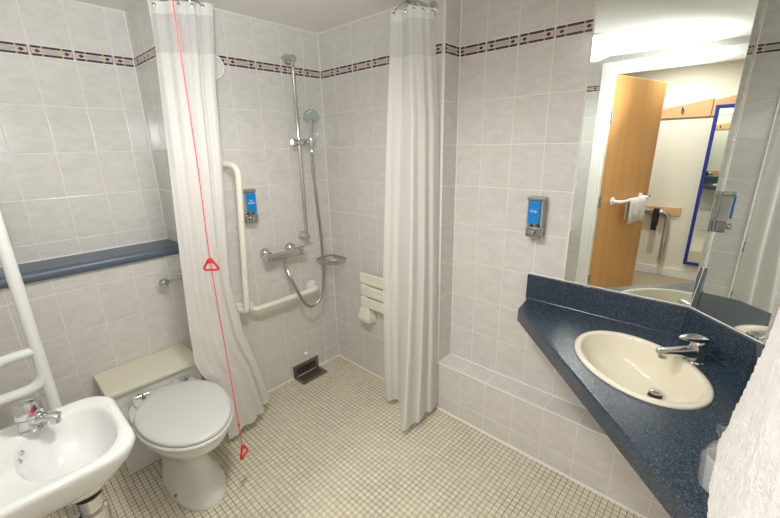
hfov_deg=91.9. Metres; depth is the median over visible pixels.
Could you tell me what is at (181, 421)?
toilet
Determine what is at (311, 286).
grab rail
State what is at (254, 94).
wall
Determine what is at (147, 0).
trim
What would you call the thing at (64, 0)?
trim
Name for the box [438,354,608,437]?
trim
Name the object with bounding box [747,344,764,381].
backsplash
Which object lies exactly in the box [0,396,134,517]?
basin
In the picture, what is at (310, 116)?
handset
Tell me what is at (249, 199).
soap dispenser
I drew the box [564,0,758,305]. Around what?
wall mirror
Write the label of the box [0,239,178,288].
wall shelf
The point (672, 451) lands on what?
countertop
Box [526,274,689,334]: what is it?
backsplash
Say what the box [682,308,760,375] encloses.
backsplash
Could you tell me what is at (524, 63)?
wall
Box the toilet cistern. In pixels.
[93,343,201,475]
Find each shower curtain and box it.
[149,0,268,438]
[383,2,438,429]
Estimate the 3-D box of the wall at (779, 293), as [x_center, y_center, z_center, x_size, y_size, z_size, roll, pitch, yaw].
[1.126,0.057,1.228,0.197,2.146,0.197,14,22,41]
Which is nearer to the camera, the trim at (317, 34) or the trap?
the trap
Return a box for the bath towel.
[707,308,779,517]
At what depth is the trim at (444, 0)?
1.89 m
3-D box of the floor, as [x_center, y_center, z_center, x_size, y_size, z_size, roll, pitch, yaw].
[-0.209,1.096,1.762,2.800,0.100,2.250,14,22,41]
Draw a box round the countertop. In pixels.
[517,274,764,517]
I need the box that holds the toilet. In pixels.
[129,374,233,510]
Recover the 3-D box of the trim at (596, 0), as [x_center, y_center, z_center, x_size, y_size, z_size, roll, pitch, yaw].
[0.772,-0.500,1.528,0.008,1.236,0.008,14,22,41]
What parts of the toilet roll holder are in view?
arm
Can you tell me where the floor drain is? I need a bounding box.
[293,355,327,384]
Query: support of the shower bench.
attached to the wall at (524, 63)
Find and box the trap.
[74,488,111,517]
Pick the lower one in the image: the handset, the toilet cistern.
the toilet cistern
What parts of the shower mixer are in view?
control knob, control knob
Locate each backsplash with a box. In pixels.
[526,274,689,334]
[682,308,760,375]
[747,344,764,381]
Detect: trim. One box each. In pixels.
[0,0,167,266]
[64,0,408,33]
[268,355,646,517]
[317,34,338,354]
[438,0,461,361]
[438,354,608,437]
[529,273,764,344]
[563,0,597,279]
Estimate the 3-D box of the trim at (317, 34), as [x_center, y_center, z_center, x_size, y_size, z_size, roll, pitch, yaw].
[-0.406,-0.303,2.536,0.008,2.146,0.008,14,22,41]
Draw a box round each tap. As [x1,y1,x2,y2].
[11,393,61,435]
[655,333,710,365]
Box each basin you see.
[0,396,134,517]
[574,330,714,409]
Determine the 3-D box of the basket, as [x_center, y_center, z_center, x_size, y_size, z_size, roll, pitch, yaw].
[-0.390,0.013,2.523,0.154,0.041,0.139,14,22,41]
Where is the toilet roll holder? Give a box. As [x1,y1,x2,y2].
[158,271,182,286]
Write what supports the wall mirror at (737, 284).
attached to the wall at (779, 293)
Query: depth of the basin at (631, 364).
1.35 m
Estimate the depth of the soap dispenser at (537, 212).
1.68 m
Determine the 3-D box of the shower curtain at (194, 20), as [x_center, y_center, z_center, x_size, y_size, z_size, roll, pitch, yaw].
[-0.816,-0.054,1.783,0.144,2.043,0.378,14,22,41]
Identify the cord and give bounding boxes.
[172,0,247,459]
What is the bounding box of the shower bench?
[358,272,383,323]
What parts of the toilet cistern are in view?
lid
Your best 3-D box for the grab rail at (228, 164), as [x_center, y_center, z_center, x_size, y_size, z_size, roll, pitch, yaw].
[-0.822,-0.094,2.019,0.149,0.877,0.080,9,19,31]
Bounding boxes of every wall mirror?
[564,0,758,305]
[690,0,779,342]
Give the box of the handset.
[283,109,324,307]
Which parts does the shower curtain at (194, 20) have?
panel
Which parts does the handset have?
handle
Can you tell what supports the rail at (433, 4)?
attached to the ceiling
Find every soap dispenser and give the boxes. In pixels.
[243,189,258,223]
[525,196,547,237]
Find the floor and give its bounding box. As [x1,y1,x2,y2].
[45,356,641,517]
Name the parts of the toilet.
lid, seat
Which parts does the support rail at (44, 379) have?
leg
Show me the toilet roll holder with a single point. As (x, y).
(163, 282)
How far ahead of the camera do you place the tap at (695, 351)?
1.24 m
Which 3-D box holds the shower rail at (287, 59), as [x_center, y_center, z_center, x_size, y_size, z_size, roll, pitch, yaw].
[-0.526,-0.628,2.236,0.157,1.065,0.102,-9,18,-24]
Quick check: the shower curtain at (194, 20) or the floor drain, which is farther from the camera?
the floor drain
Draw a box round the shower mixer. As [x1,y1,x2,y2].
[260,242,306,263]
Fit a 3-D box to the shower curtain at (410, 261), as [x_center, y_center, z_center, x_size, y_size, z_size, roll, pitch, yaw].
[0.086,-0.095,1.847,0.314,2.032,0.262,2,17,10]
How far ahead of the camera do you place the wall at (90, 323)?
1.80 m
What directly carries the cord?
hanging from the ceiling
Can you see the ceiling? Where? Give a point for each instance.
(317, 16)
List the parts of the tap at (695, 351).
spout, lever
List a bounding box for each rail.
[0,210,61,410]
[155,0,437,15]
[222,158,249,314]
[243,280,317,312]
[280,54,314,239]
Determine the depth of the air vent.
1.85 m
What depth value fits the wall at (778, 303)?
1.10 m
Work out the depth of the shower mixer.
2.24 m
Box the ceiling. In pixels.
[72,0,404,32]
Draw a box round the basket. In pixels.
[316,254,346,264]
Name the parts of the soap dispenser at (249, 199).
plate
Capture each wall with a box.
[0,0,166,265]
[0,254,204,429]
[125,0,337,390]
[318,0,670,517]
[765,293,779,343]
[766,296,779,340]
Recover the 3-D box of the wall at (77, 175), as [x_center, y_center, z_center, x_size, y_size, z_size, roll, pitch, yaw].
[-1.673,-0.664,1.643,0.160,1.445,1.014,14,22,41]
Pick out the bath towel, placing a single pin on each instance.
(745, 478)
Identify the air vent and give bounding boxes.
[215,54,224,80]
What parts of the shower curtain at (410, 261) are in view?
panel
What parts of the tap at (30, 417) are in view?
lever, spout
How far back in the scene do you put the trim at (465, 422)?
1.93 m
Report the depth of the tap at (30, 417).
1.05 m
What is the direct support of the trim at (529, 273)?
attached to the wall at (524, 63)

